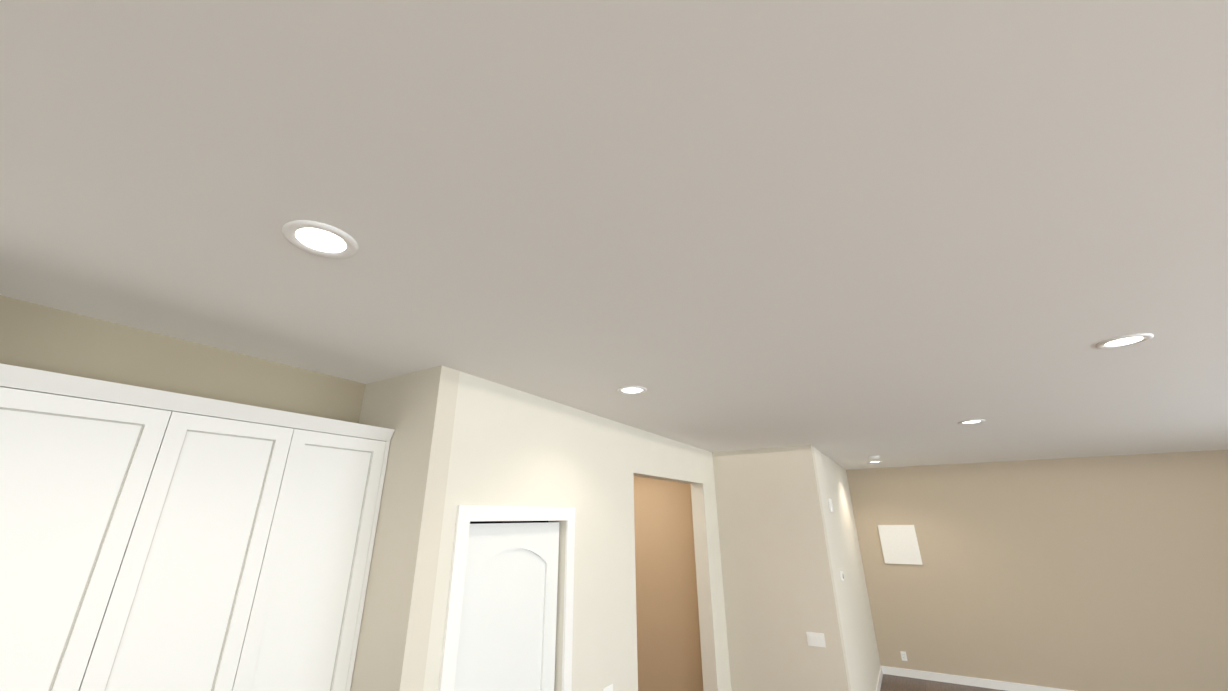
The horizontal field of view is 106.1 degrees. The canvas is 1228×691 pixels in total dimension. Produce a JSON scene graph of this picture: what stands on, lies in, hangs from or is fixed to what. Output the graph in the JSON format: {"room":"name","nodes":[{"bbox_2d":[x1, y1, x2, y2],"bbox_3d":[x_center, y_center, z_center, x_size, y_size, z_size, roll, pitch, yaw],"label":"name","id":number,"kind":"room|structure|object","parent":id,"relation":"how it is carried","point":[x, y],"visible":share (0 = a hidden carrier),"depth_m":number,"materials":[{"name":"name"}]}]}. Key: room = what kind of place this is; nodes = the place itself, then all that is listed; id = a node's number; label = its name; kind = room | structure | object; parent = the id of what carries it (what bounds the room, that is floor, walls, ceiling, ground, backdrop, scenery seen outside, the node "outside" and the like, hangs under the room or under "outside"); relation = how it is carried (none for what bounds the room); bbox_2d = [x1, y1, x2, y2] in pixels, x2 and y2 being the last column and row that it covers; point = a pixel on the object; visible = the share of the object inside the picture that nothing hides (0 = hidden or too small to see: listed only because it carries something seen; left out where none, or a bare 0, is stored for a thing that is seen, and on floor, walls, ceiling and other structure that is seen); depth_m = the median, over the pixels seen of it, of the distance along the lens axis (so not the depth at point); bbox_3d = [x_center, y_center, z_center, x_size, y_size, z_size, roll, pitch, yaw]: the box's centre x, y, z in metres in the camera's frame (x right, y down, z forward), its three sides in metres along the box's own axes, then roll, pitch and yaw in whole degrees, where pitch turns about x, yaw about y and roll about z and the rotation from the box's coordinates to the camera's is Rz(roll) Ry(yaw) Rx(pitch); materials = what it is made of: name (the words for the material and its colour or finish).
{"room":"kitchen","nodes":[
{"label":"kitchen","id":0,"kind":"room"},
{"bbox_2d":[0,295,365,423],"bbox_3d":[-2.721,0.913,0.340,0.120,2.940,4.960,-12,-24,29],"label":"wall","id":1,"kind":"structure","parent":0,"point":[39,337],"depth_m":1.96,"materials":[{"name":"beige paint"}]},
{"bbox_2d":[0,363,203,690],"bbox_3d":[-1.919,0.696,1.380,0.326,1.205,0.674,-12,-24,29],"label":"upper cabinet","id":2,"kind":"object","parent":1,"relation":"attached to","point":[154,540],"depth_m":1.47,"materials":[{"name":"white wood"}]},
{"bbox_2d":[112,398,394,690],"bbox_3d":[-1.560,0.903,1.938,0.326,1.205,0.952,-12,-24,29],"label":"upper cabinet","id":3,"kind":"object","parent":1,"relation":"attached to","point":[258,577],"depth_m":1.88,"materials":[{"name":"white wood"}]},
{"bbox_2d":[350,365,459,690],"bbox_3d":[-1.138,1.560,2.096,0.660,2.940,0.120,-12,-24,29],"label":"wall","id":4,"kind":"structure","parent":0,"point":[415,411],"depth_m":2.20,"materials":[{"name":"beige paint"}]},
{"bbox_2d":[470,521,548,523],"bbox_3d":[-0.655,1.844,2.864,0.040,2.940,1.780,-12,-24,29],"label":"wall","id":5,"kind":"structure","parent":0,"point":[478,522],"depth_m":3.00,"materials":[{"name":"black"}]},
{"bbox_2d":[423,371,731,690],"bbox_3d":[0.134,2.118,3.612,0.150,2.940,3.960,-12,-24,29],"label":"wall","id":6,"kind":"structure","parent":0,"point":[510,446],"depth_m":3.17,"materials":[{"name":"beige paint"}]},
{"bbox_2d":[438,505,574,690],"bbox_3d":[-0.516,2.006,2.326,0.015,2.257,0.995,-12,-24,29],"label":"door frame","id":7,"kind":"structure","parent":6,"relation":"attached to","point":[466,515],"depth_m":2.42,"materials":[{"name":"white wood"}]},
{"bbox_2d":[454,522,559,690],"bbox_3d":[-0.550,2.050,2.332,0.106,2.154,0.813,-12,-24,29],"label":"pantry door","id":8,"kind":"structure","parent":6,"relation":"in","point":[507,637],"depth_m":2.56,"materials":[{"name":"white wood"}]},
{"bbox_2d":[603,684,612,690],"bbox_3d":[-0.037,2.328,3.058,0.009,0.118,0.118,-12,-24,29],"label":"light switch","id":9,"kind":"object","parent":6,"relation":"attached to","point":[609,688],"visible":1,"depth_m":3.08,"materials":[{"name":"white plastic"}]},
{"bbox_2d":[0,0,1227,469],"bbox_3d":[1.858,0.051,2.465,9.400,0.100,12.750,-12,-24,29],"label":"ceiling","id":10,"kind":"structure","parent":0,"point":[848,234],"depth_m":1.18,"materials":[{"name":"paint"}]},
{"bbox_2d":[282,220,358,257],"bbox_3d":[-0.836,-0.298,1.319,0.188,0.009,0.188,-12,-24,29],"label":"recessed light","id":11,"kind":"object","parent":10,"relation":"in","point":[320,239],"visible":1,"depth_m":1.31,"materials":[{"name":"white plastic"}]},
{"bbox_2d":[617,386,646,394],"bbox_3d":[0.113,0.281,2.885,0.188,0.009,0.188,-12,-24,29],"label":"recessed light","id":12,"kind":"object","parent":10,"relation":"in","point":[630,390],"visible":1,"depth_m":2.87,"materials":[{"name":"white plastic"}]},
{"bbox_2d":[868,456,879,458],"bbox_3d":[3.456,1.489,6.141,0.136,0.034,0.136,-12,-24,29],"label":"smoke detector","id":13,"kind":"object","parent":10,"relation":"attached to","point":[873,457],"visible":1,"depth_m":6.11,"materials":[{"name":"white plastic"}]},
{"bbox_2d":[959,419,985,423],"bbox_3d":[3.050,0.652,3.935,0.188,0.009,0.188,-12,-24,29],"label":"recessed light","id":14,"kind":"object","parent":10,"relation":"in","point":[975,421],"visible":1,"depth_m":3.92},
{"bbox_2d":[1095,333,1153,348],"bbox_3d":[2.359,-0.017,2.137,0.188,0.009,0.188,-12,-24,29],"label":"recessed light","id":15,"kind":"object","parent":10,"relation":"in","point":[1124,341],"visible":1,"depth_m":2.13,"materials":[{"name":"white plastic"}]},
{"bbox_2d":[634,476,703,690],"bbox_3d":[0.260,2.853,5.575,1.800,2.940,0.120,-12,-24,29],"label":"wall","id":16,"kind":"structure","parent":0,"point":[669,658],"depth_m":5.28,"materials":[{"name":"beige paint"}]},
{"bbox_2d":[712,445,850,690],"bbox_3d":[1.684,2.622,4.988,1.290,2.940,0.150,-12,-24,29],"label":"wall","id":17,"kind":"structure","parent":0,"point":[780,598],"depth_m":4.93,"materials":[{"name":"beige paint"}]},
{"bbox_2d":[806,632,825,647],"bbox_3d":[2.001,2.913,4.576,0.164,0.118,0.009,-12,-24,29],"label":"light switch","id":18,"kind":"object","parent":17,"relation":"attached to","point":[816,639],"visible":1,"depth_m":4.57,"materials":[{"name":"white plastic"}]},
{"bbox_2d":[813,447,880,690],"bbox_3d":[3.063,3.027,6.099,0.150,2.940,3.300,-12,-24,29],"label":"wall","id":19,"kind":"structure","parent":0,"point":[860,644],"depth_m":5.77,"materials":[{"name":"beige paint"}]},
{"bbox_2d":[828,499,832,511],"bbox_3d":[2.563,1.891,5.465,0.029,0.150,0.110,-12,-24,29],"label":"sensor","id":20,"kind":"object","parent":19,"relation":"attached to","point":[830,505],"visible":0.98,"depth_m":5.43,"materials":[{"name":"white plastic"}]},
{"bbox_2d":[840,571,843,580],"bbox_3d":[2.579,2.606,5.221,0.023,0.090,0.090,-12,-24,29],"label":"thermostat","id":21,"kind":"object","parent":19,"relation":"attached to","point":[842,575],"visible":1,"depth_m":5.19,"materials":[{"name":"white plastic"}]},
{"bbox_2d":[876,666,883,690],"bbox_3d":[3.093,4.313,5.484,0.013,0.100,3.433,-12,-24,29],"label":"baseboard","id":22,"kind":"structure","parent":19,"relation":"attached to","point":[878,687],"depth_m":6.41,"materials":[{"name":"white wood"}]},
{"bbox_2d":[880,674,1004,690],"bbox_3d":[1.880,2.897,1.397,9.400,0.100,12.750,-12,-24,29],"label":"floor","id":23,"kind":"structure","parent":0,"point":[894,683],"depth_m":6.36,"materials":[{"name":"brown wood"}]},
{"bbox_2d":[846,450,1227,690],"bbox_3d":[6.386,3.002,6.100,5.850,2.940,0.120,-12,-24,29],"label":"wall","id":24,"kind":"structure","parent":0,"point":[1104,573],"depth_m":6.25,"materials":[{"name":"beige paint"}]},
{"bbox_2d":[878,525,922,564],"bbox_3d":[4.457,3.102,7.210,0.500,0.560,0.029,-12,-24,29],"label":"picture","id":25,"kind":"object","parent":24,"relation":"attached to","point":[899,543],"visible":0.86,"depth_m":7.19},
{"bbox_2d":[900,651,907,660],"bbox_3d":[4.268,4.573,6.800,0.072,0.118,0.008,-12,-24,29],"label":"outlet","id":26,"kind":"object","parent":24,"relation":"attached to","point":[903,656],"visible":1,"depth_m":6.80,"materials":[{"name":"white plastic"}]},
{"bbox_2d":[882,666,1073,690],"bbox_3d":[6.427,4.298,5.512,5.700,0.100,0.013,-12,-24,29],"label":"baseboard","id":27,"kind":"structure","parent":24,"relation":"attached to","point":[969,681],"depth_m":6.39,"materials":[{"name":"white wood"}]}
]}

